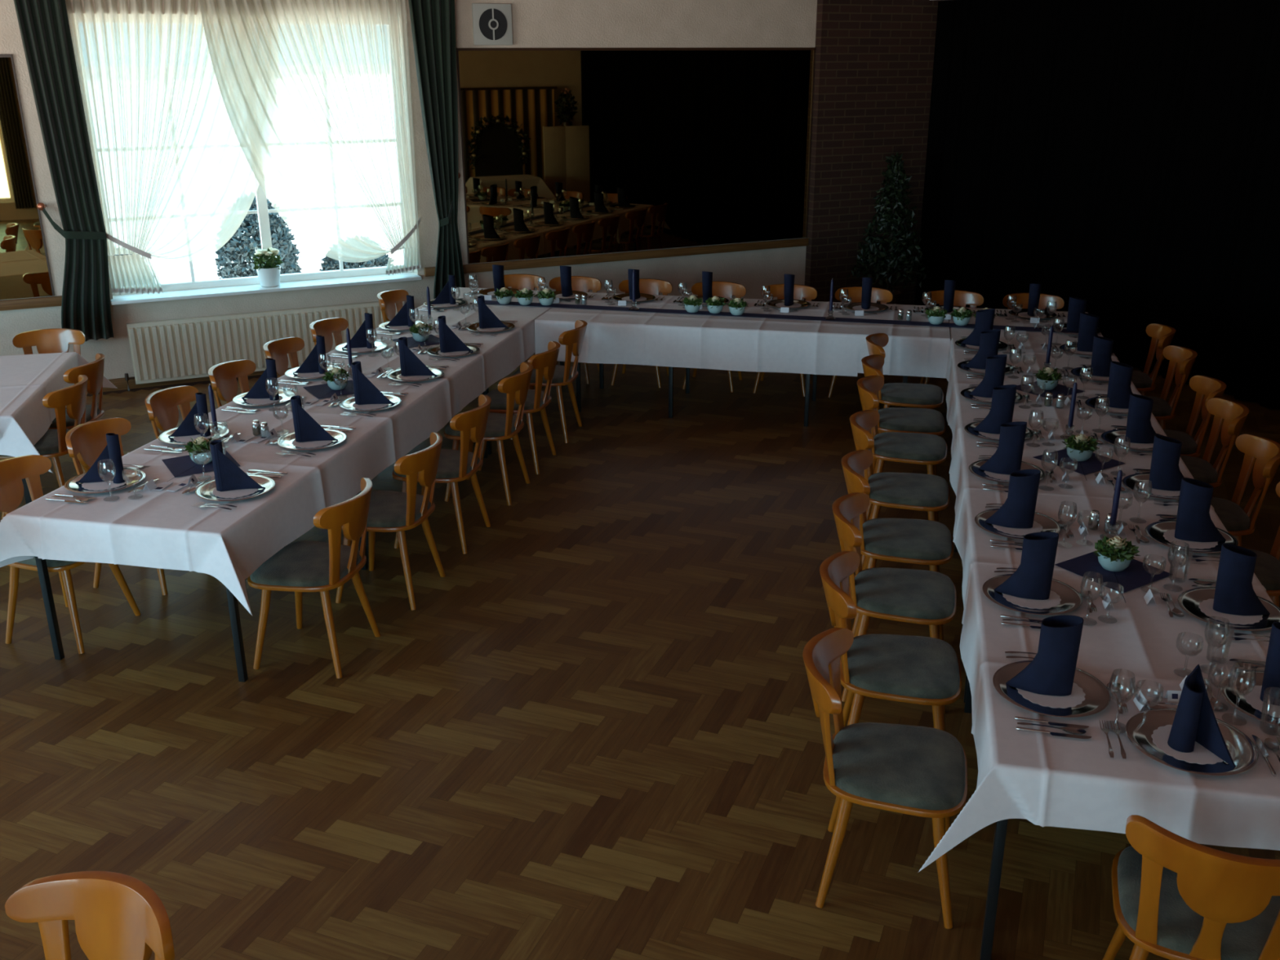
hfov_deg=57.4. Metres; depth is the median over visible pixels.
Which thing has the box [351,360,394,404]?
folded napkin
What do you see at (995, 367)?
folded napkin
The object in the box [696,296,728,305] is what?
charger plate
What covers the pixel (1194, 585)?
table knife
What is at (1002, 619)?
spoon
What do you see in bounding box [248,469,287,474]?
table knife
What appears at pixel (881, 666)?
seat cushion
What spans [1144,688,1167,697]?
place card
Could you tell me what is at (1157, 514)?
table knife
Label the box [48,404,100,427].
seat cushion
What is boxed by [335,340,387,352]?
charger plate
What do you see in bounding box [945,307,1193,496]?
tablecloth
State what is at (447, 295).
folded napkin
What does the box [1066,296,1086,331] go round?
folded napkin
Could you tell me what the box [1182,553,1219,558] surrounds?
fork
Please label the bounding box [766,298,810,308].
charger plate
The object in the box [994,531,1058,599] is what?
folded napkin
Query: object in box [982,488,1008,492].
table knife
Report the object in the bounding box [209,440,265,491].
folded napkin
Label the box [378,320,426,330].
charger plate
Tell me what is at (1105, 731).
fork
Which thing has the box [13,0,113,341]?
curtain
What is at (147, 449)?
table knife
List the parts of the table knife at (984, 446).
handle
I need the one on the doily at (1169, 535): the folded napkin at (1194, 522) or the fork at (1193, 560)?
the folded napkin at (1194, 522)
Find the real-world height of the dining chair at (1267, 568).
0.821 m
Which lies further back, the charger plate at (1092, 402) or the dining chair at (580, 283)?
the dining chair at (580, 283)
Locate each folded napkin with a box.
[75,432,124,483]
[168,392,210,436]
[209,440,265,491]
[242,358,279,400]
[290,395,337,442]
[293,335,327,373]
[342,312,374,348]
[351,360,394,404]
[385,295,415,326]
[398,337,437,376]
[430,274,456,304]
[437,315,472,352]
[477,295,508,328]
[492,264,505,292]
[560,266,573,297]
[627,268,640,299]
[702,271,712,302]
[783,274,795,306]
[861,277,872,309]
[943,280,955,312]
[961,308,995,346]
[964,328,1000,368]
[968,354,1007,397]
[973,384,1017,434]
[978,421,1026,475]
[984,469,1040,528]
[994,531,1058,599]
[1005,615,1084,696]
[1027,284,1041,315]
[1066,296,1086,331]
[1076,311,1099,351]
[1089,335,1113,376]
[1106,360,1133,408]
[1124,393,1157,443]
[1148,434,1184,490]
[1167,663,1235,766]
[1174,477,1226,542]
[1213,543,1270,615]
[1260,622,1279,706]
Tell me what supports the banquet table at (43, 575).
on the floor at (393, 786)
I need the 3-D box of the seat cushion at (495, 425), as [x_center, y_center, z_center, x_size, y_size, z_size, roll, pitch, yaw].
[-0.975,-0.354,7.307,0.429,0.037,0.447,4,20,10]
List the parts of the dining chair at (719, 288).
leg, leg, rail, leg, leg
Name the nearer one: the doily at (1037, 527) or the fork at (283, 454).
the doily at (1037, 527)
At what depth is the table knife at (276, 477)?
5.49 m
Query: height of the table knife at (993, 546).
0.011 m
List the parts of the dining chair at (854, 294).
leg, rail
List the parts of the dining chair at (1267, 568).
seat plate, leg, rail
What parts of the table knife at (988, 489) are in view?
handle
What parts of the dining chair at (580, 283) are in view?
rail, leg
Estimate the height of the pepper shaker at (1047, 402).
0.078 m
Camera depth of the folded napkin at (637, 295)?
9.39 m
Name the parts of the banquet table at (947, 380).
leg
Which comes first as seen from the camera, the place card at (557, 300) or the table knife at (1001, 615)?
the table knife at (1001, 615)
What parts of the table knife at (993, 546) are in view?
handle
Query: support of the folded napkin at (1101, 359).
on the doily at (1086, 374)
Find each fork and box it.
[122,464,150,467]
[123,466,145,469]
[132,479,158,491]
[182,478,207,493]
[191,503,231,510]
[196,502,237,507]
[222,433,240,443]
[265,431,286,444]
[275,452,311,457]
[281,449,315,455]
[328,395,343,406]
[340,413,373,417]
[343,411,376,415]
[388,383,419,386]
[391,382,422,385]
[428,358,456,361]
[985,506,1000,507]
[986,503,1003,505]
[994,570,1014,572]
[996,567,1017,568]
[1004,651,1036,654]
[1005,656,1034,658]
[1038,430,1044,439]
[1050,469,1056,481]
[1066,521,1073,537]
[1088,590,1097,612]
[1099,720,1113,758]
[1106,476,1115,489]
[1110,721,1126,759]
[1116,682,1128,712]
[1127,524,1140,543]
[1128,450,1152,453]
[1131,452,1151,455]
[1145,701,1177,705]
[1153,499,1178,503]
[1154,502,1177,506]
[1160,592,1173,617]
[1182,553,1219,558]
[1184,557,1219,561]
[1204,678,1214,711]
[1221,630,1270,637]
[1222,635,1269,642]
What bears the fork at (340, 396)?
on the tablecloth at (162, 529)
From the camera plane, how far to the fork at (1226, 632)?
3.96 m
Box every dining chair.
[0,374,89,519]
[0,454,141,653]
[4,871,174,959]
[12,328,87,404]
[48,353,106,473]
[65,417,168,595]
[144,385,198,438]
[208,360,256,408]
[247,477,380,678]
[262,337,304,377]
[309,317,348,353]
[335,431,445,610]
[377,289,408,322]
[391,394,491,554]
[443,362,533,506]
[476,341,559,474]
[503,273,546,362]
[510,320,587,443]
[549,275,601,383]
[610,278,672,387]
[682,280,746,392]
[752,284,817,396]
[803,627,968,928]
[819,551,962,731]
[827,286,893,397]
[831,492,956,713]
[841,449,953,640]
[849,409,950,569]
[857,375,947,520]
[861,354,946,475]
[866,333,943,433]
[920,289,983,384]
[1002,293,1064,311]
[1102,814,1279,959]
[1131,323,1176,395]
[1142,345,1197,429]
[1162,375,1226,457]
[1180,397,1248,487]
[1210,434,1279,546]
[1247,481,1279,607]
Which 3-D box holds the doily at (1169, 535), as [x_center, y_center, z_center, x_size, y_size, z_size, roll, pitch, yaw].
[2.242,0.239,4.758,0.204,0.001,0.204,10,22,25]
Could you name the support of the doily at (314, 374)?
on the charger plate at (289, 373)
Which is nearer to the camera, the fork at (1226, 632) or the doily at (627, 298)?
the fork at (1226, 632)
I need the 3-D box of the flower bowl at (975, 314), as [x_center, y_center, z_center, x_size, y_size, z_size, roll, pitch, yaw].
[2.504,-1.181,8.470,0.173,0.130,0.170,-2,20,-4]
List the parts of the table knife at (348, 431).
handle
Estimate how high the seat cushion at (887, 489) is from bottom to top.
0.037 m
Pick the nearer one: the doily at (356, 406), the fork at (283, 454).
the fork at (283, 454)
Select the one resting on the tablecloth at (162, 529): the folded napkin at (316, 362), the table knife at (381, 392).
the table knife at (381, 392)
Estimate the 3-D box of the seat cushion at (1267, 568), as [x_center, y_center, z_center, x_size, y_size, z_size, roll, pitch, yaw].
[2.665,0.382,5.243,0.429,0.037,0.447,5,21,13]
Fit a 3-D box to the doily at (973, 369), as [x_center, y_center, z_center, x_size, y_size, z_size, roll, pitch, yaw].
[2.174,-0.701,7.346,0.204,0.001,0.204,8,22,22]
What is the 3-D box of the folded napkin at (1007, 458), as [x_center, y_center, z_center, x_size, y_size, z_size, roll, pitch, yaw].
[1.700,-0.159,5.483,0.198,0.251,0.081,9,22,23]
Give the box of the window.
[107,184,413,295]
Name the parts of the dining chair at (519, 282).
rail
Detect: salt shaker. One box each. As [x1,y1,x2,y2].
[259,422,269,436]
[581,294,586,304]
[905,310,911,320]
[1055,393,1064,408]
[1103,513,1115,533]
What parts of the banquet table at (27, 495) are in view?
leg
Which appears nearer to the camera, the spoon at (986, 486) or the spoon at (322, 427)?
the spoon at (986, 486)
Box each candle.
[208,384,217,431]
[426,286,431,319]
[632,271,635,302]
[829,279,833,311]
[1067,382,1077,428]
[1109,470,1122,526]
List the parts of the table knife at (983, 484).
handle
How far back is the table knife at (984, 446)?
5.88 m
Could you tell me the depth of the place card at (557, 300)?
9.35 m
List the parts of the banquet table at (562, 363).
leg, leg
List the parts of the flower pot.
pot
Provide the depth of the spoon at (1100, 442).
5.96 m
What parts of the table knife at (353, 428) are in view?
blade, handle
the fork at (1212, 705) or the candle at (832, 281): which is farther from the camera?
the candle at (832, 281)
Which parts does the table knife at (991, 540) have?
handle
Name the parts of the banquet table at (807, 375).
leg, leg, leg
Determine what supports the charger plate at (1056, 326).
on the tablecloth at (960, 413)
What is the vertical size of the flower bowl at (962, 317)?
0.130 m
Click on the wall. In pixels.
(535, 24)
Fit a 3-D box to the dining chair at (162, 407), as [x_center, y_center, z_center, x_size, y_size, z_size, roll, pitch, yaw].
[-2.513,-0.095,6.754,0.553,0.821,0.484,4,20,10]
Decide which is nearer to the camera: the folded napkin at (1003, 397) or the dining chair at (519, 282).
the folded napkin at (1003, 397)
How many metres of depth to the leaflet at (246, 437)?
6.06 m
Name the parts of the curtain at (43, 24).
knob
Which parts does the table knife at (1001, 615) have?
handle, blade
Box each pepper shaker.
[252,419,260,435]
[574,293,580,303]
[897,308,903,319]
[1044,391,1053,406]
[1087,510,1100,529]
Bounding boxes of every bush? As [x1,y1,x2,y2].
[214,195,304,279]
[318,253,389,271]
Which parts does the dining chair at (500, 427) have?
leg, leg, seat plate, leg, rail, leg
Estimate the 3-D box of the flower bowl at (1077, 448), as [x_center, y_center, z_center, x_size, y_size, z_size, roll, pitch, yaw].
[2.147,-0.162,5.683,0.170,0.130,0.173,-16,25,-36]
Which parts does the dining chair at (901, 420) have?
rail, leg, leg, seat plate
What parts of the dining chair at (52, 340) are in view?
rail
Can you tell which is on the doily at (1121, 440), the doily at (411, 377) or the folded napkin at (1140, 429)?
the folded napkin at (1140, 429)
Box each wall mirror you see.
[0,53,54,299]
[456,47,815,263]
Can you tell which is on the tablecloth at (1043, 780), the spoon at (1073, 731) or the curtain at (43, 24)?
the spoon at (1073, 731)
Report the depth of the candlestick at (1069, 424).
5.97 m
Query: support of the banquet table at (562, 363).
on the floor at (393, 786)
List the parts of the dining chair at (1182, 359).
leg, seat plate, rail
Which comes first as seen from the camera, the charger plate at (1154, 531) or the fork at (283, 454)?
the charger plate at (1154, 531)
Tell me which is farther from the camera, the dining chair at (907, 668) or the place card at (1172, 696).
the dining chair at (907, 668)
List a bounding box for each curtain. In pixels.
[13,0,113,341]
[65,0,259,294]
[199,0,421,275]
[408,0,465,299]
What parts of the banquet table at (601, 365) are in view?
leg, leg, leg, leg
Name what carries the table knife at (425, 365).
on the tablecloth at (499, 356)
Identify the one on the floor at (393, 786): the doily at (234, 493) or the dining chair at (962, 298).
the dining chair at (962, 298)
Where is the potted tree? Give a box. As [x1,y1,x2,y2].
[845,151,926,304]
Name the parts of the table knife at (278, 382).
handle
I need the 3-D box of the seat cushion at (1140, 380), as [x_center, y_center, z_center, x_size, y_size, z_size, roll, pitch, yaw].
[3.403,-0.730,8.294,0.429,0.037,0.447,4,20,12]
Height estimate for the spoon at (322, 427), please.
0.010 m
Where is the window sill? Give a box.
[110,271,421,305]
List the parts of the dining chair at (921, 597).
rail, leg, leg, seat plate, leg, leg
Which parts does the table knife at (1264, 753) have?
blade, handle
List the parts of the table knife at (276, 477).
handle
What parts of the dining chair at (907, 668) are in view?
rail, leg, leg, seat plate, leg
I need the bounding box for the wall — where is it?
[0,0,817,379]
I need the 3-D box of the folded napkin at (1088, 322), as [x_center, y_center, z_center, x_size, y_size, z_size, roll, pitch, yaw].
[3.005,-0.979,7.724,0.205,0.252,0.087,3,20,8]
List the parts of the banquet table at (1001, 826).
leg, leg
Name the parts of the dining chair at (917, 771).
rail, leg, leg, seat plate, leg, leg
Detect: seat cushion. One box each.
[0,429,70,456]
[17,555,75,567]
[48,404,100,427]
[249,540,361,586]
[366,490,431,527]
[393,448,479,478]
[444,412,520,436]
[478,388,548,409]
[512,364,575,382]
[832,722,964,810]
[846,634,959,698]
[854,567,955,619]
[862,518,951,559]
[867,471,948,506]
[873,431,946,461]
[878,407,944,432]
[880,382,942,404]
[1131,370,1152,387]
[1142,395,1172,416]
[1162,428,1197,454]
[1180,455,1217,483]
[1210,497,1250,531]
[1247,548,1279,590]
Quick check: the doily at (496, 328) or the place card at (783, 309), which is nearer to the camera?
the doily at (496, 328)
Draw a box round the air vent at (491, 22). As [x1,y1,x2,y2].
[471,3,512,44]
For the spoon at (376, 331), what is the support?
on the tablecloth at (499, 356)
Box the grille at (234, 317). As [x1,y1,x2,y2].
[126,301,378,324]
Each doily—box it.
[81,475,128,489]
[173,431,214,442]
[212,488,257,497]
[245,395,282,404]
[292,439,332,447]
[297,369,328,377]
[346,346,377,351]
[352,403,388,408]
[389,325,410,329]
[399,374,431,380]
[432,302,458,306]
[438,351,468,355]
[476,326,505,331]
[487,291,494,295]
[555,293,577,297]
[622,296,646,301]
[775,302,801,307]
[852,305,879,311]
[965,344,979,348]
[969,368,985,372]
[973,395,991,401]
[977,431,999,438]
[984,468,1023,479]
[991,520,1043,535]
[1002,590,1061,608]
[1016,682,1085,707]
[1018,311,1046,317]
[1070,347,1092,354]
[1082,371,1109,379]
[1097,402,1128,412]
[1115,435,1153,448]
[1137,480,1180,496]
[1151,724,1230,764]
[1163,528,1217,548]
[1199,598,1262,624]
[1243,685,1279,717]
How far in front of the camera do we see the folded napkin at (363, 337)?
7.89 m
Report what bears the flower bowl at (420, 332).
on the mat at (433, 340)
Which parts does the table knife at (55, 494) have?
handle, blade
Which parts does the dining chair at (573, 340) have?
seat plate, leg, rail, leg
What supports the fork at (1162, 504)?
on the tablecloth at (1043, 780)
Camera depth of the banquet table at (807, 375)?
8.70 m
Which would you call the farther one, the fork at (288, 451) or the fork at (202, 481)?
the fork at (288, 451)
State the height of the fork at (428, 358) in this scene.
0.009 m
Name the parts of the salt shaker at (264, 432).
lid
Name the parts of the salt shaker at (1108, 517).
lid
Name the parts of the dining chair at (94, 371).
seat plate, rail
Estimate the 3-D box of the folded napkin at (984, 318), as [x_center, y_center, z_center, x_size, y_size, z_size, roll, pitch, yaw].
[2.282,-1.038,7.894,0.206,0.252,0.084,10,22,25]
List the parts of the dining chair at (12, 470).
leg, rail, seat plate, leg, leg, leg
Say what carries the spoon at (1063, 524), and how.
on the tablecloth at (1043, 780)
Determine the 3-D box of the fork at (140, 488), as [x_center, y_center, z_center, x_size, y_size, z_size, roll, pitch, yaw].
[-2.278,0.024,5.391,0.024,0.009,0.190,4,20,11]
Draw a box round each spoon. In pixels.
[51,496,88,502]
[128,478,157,492]
[149,446,183,450]
[184,479,210,493]
[225,408,257,411]
[246,471,284,475]
[269,432,288,444]
[279,380,308,383]
[322,426,352,430]
[329,396,348,406]
[376,331,400,333]
[379,369,393,377]
[983,485,1006,488]
[991,542,1022,546]
[1002,618,1041,624]
[1017,722,1086,734]
[1022,394,1030,403]
[1031,429,1039,440]
[1044,469,1053,482]
[1053,345,1062,352]
[1057,520,1069,537]
[1064,368,1072,377]
[1077,400,1084,408]
[1079,589,1092,613]
[1093,432,1102,444]
[1106,681,1122,714]
[1113,477,1126,492]
[1135,524,1149,543]
[1136,470,1150,472]
[1144,704,1177,710]
[1160,515,1176,519]
[1166,593,1184,617]
[1193,580,1216,585]
[1204,678,1222,710]
[1235,662,1265,668]
[1263,737,1279,762]
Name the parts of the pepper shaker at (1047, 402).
lid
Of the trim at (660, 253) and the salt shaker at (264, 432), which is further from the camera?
the trim at (660, 253)
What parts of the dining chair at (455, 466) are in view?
leg, leg, seat plate, leg, rail, leg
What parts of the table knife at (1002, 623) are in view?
handle, blade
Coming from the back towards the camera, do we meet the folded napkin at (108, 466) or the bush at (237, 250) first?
the bush at (237, 250)
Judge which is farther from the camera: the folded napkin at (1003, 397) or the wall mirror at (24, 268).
the wall mirror at (24, 268)
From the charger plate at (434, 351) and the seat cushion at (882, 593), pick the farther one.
the charger plate at (434, 351)
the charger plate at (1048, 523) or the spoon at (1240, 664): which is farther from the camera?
the charger plate at (1048, 523)
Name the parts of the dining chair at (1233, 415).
seat plate, rail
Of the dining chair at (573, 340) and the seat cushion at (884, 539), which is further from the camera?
the dining chair at (573, 340)
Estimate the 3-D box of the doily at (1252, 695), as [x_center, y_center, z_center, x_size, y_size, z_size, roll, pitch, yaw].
[1.952,0.676,3.558,0.204,0.001,0.204,-10,22,-24]
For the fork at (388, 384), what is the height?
0.009 m
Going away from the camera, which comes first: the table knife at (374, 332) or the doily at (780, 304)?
the table knife at (374, 332)
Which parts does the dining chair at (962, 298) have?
leg, leg, rail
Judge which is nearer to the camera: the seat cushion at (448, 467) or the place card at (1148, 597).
the place card at (1148, 597)
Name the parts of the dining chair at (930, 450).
rail, leg, seat plate, leg, leg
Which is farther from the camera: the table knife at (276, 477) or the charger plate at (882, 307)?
the charger plate at (882, 307)
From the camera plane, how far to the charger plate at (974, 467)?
5.54 m
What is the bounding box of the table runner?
[475,300,1078,333]
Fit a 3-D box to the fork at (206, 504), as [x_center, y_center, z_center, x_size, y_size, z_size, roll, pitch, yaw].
[-1.865,0.110,5.150,0.190,0.009,0.024,4,20,11]
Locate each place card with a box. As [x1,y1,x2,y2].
[143,479,156,490]
[186,474,198,485]
[231,431,239,442]
[266,428,277,438]
[300,396,305,404]
[329,392,337,401]
[347,368,352,377]
[375,367,383,374]
[391,344,398,351]
[484,294,492,300]
[553,297,559,302]
[617,300,626,306]
[780,306,789,312]
[854,310,863,315]
[944,314,951,319]
[1030,317,1039,323]
[1048,429,1054,439]
[1062,470,1069,481]
[1064,396,1071,404]
[1078,521,1088,535]
[1095,471,1105,484]
[1102,593,1114,608]
[1116,522,1124,534]
[1133,689,1150,711]
[1143,588,1156,605]
[1164,690,1182,703]
[1179,675,1186,689]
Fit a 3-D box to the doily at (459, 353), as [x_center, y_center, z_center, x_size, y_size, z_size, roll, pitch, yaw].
[-1.248,-0.857,7.811,0.204,0.001,0.204,-10,22,-26]
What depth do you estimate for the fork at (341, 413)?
6.43 m
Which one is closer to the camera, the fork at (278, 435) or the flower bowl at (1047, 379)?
the fork at (278, 435)
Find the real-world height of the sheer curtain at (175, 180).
2.336 m
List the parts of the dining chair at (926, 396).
rail, leg, seat plate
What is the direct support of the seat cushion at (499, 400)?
on the dining chair at (544, 363)
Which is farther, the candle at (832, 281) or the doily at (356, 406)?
the candle at (832, 281)
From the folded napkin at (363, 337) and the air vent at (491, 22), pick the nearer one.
the folded napkin at (363, 337)
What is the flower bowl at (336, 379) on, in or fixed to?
on the mat at (319, 391)
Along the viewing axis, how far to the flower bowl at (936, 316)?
8.50 m
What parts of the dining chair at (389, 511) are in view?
leg, leg, seat plate, leg, rail, leg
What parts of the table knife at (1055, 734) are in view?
handle, blade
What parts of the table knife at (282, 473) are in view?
blade, handle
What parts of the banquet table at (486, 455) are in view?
leg, leg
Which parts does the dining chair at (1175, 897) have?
leg, leg, seat plate, rail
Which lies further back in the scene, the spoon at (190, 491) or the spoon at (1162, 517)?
the spoon at (190, 491)
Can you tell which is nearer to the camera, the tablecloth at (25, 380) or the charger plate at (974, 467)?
the charger plate at (974, 467)
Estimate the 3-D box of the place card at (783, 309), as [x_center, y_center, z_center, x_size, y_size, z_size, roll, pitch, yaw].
[1.112,-1.308,8.973,0.064,0.037,0.032,5,21,15]
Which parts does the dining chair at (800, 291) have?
leg, leg, rail, leg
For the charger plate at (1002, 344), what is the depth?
7.91 m
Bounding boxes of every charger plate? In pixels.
[64,467,145,493]
[158,424,228,444]
[195,474,275,501]
[232,389,295,406]
[277,428,346,450]
[284,364,341,378]
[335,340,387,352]
[339,394,401,411]
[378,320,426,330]
[386,367,444,382]
[423,298,467,307]
[426,344,479,356]
[466,321,515,332]
[478,288,519,296]
[553,290,587,298]
[613,293,655,302]
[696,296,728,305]
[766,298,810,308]
[843,302,888,311]
[924,305,969,311]
[955,338,1008,350]
[957,360,1014,373]
[960,386,1022,403]
[964,421,1033,440]
[968,458,1045,483]
[974,508,1061,539]
[982,573,1082,615]
[992,660,1111,717]
[1008,308,1056,318]
[1049,324,1101,334]
[1058,342,1114,355]
[1070,366,1108,381]
[1084,396,1128,413]
[1100,429,1163,450]
[1121,472,1179,499]
[1125,708,1258,775]
[1145,520,1238,553]
[1177,586,1279,631]
[1218,670,1279,726]
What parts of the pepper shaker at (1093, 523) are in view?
lid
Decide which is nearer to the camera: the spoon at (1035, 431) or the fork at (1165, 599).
the fork at (1165, 599)
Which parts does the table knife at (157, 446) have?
handle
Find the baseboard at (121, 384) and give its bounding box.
[87,367,291,393]
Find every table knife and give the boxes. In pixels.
[45,497,88,503]
[54,493,96,498]
[143,448,182,453]
[151,444,186,449]
[221,408,255,413]
[226,406,259,410]
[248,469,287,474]
[253,474,281,478]
[277,381,306,385]
[280,378,311,382]
[320,425,355,429]
[324,428,351,432]
[328,355,357,358]
[332,352,361,355]
[373,332,399,334]
[381,391,408,394]
[425,364,448,367]
[463,342,483,344]
[967,376,983,378]
[970,403,991,406]
[971,406,991,409]
[976,440,998,444]
[976,444,998,448]
[982,483,1008,488]
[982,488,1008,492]
[990,539,1022,544]
[991,545,1022,550]
[1000,614,1041,622]
[1001,622,1040,629]
[1014,716,1088,728]
[1016,726,1091,738]
[1133,468,1150,471]
[1155,514,1177,516]
[1188,577,1216,582]
[1191,584,1215,587]
[1229,658,1265,664]
[1233,666,1264,671]
[1251,734,1276,777]
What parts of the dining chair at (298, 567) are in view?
leg, leg, seat plate, leg, rail, leg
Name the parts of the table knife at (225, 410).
handle, blade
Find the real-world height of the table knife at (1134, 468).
0.011 m
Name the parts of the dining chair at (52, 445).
leg, seat plate, leg, rail, leg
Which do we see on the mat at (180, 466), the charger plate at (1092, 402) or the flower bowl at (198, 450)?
the flower bowl at (198, 450)
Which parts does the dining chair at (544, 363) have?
leg, seat plate, leg, rail, leg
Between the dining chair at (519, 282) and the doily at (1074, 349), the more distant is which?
the dining chair at (519, 282)
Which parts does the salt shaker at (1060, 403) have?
lid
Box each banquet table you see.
[22,460,80,504]
[35,490,368,682]
[365,391,488,563]
[484,360,564,454]
[533,320,689,417]
[804,320,951,426]
[945,380,951,475]
[954,543,967,702]
[964,678,1008,959]
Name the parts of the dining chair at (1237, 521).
leg, seat plate, rail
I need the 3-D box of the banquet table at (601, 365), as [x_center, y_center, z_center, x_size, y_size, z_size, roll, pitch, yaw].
[0.068,-0.980,9.266,1.521,0.745,1.126,4,20,12]
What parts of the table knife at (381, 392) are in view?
handle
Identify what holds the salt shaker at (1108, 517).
on the tablecloth at (1043, 780)
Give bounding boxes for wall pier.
[804,0,955,305]
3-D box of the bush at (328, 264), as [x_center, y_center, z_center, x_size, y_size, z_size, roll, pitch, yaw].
[-3.402,-2.409,14.138,0.957,1.131,0.932,-13,24,-32]
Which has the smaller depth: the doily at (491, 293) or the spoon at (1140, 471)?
the spoon at (1140, 471)
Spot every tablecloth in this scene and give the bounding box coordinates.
[0,351,116,473]
[0,364,459,615]
[325,287,564,411]
[534,292,859,376]
[851,303,950,377]
[919,459,1279,871]
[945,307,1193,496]
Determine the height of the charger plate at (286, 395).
0.016 m
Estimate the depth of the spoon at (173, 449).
5.90 m
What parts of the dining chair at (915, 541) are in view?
rail, leg, leg, seat plate, leg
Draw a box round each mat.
[161,448,240,481]
[302,379,354,399]
[391,334,439,347]
[1016,381,1084,398]
[1033,448,1125,480]
[1054,550,1173,602]
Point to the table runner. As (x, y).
(491, 302)
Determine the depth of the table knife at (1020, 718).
3.45 m
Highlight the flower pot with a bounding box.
[253,247,284,287]
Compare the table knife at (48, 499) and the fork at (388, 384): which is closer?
the table knife at (48, 499)
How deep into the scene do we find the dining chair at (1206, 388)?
6.89 m
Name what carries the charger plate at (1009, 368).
on the tablecloth at (960, 413)
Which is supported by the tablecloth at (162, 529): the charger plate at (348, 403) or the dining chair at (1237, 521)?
the charger plate at (348, 403)
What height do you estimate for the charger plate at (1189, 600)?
0.016 m
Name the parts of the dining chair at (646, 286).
leg, leg, rail, leg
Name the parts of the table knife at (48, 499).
handle, blade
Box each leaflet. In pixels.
[152,481,173,490]
[166,483,187,491]
[237,435,255,442]
[250,436,269,442]
[303,399,319,404]
[315,400,329,405]
[365,372,375,377]
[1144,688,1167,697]
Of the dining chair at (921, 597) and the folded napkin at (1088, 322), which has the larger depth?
the folded napkin at (1088, 322)
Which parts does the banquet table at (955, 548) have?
leg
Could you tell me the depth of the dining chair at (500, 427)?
7.17 m
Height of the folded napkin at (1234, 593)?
0.244 m
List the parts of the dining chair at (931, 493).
rail, leg, seat plate, leg, leg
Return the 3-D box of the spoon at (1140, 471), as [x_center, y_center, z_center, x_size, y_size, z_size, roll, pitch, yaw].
[2.443,-0.035,5.510,0.193,0.010,0.039,4,20,11]
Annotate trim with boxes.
[0,295,62,311]
[423,237,808,276]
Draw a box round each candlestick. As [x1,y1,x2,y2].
[208,384,225,441]
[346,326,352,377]
[426,286,434,328]
[628,270,639,311]
[825,279,835,319]
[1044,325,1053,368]
[1060,382,1077,439]
[1099,467,1122,539]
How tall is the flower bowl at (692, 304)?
0.130 m
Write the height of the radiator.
0.555 m
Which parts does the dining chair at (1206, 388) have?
seat plate, rail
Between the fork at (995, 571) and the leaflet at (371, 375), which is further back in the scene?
the leaflet at (371, 375)
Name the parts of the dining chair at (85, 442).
leg, rail, leg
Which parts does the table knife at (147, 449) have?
handle, blade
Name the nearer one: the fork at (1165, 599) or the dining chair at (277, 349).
the fork at (1165, 599)
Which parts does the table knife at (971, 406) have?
handle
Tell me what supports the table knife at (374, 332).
on the tablecloth at (499, 356)
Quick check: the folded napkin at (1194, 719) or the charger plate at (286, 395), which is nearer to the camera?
the folded napkin at (1194, 719)
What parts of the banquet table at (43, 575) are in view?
leg, leg, leg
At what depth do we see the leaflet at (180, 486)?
5.38 m
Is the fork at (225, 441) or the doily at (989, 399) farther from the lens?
the doily at (989, 399)
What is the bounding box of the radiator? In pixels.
[124,301,404,391]
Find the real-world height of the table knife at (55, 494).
0.011 m
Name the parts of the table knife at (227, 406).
handle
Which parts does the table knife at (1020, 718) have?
handle, blade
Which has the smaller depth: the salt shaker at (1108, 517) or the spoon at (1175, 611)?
the spoon at (1175, 611)
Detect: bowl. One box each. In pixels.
[183,436,215,464]
[321,367,351,390]
[408,322,433,342]
[493,287,514,304]
[514,288,535,305]
[536,288,555,305]
[682,294,703,312]
[704,295,726,313]
[725,297,748,315]
[924,306,946,324]
[950,306,973,325]
[973,307,997,318]
[1031,367,1063,390]
[1061,432,1099,461]
[1093,535,1140,571]
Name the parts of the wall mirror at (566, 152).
mirror panel, mirror panel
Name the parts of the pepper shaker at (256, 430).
lid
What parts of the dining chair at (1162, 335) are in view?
leg, seat plate, rail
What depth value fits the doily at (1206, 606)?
4.10 m
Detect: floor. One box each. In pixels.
[0,352,1279,959]
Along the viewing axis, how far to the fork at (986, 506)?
5.09 m
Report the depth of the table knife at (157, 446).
5.92 m
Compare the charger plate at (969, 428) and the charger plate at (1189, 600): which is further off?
the charger plate at (969, 428)

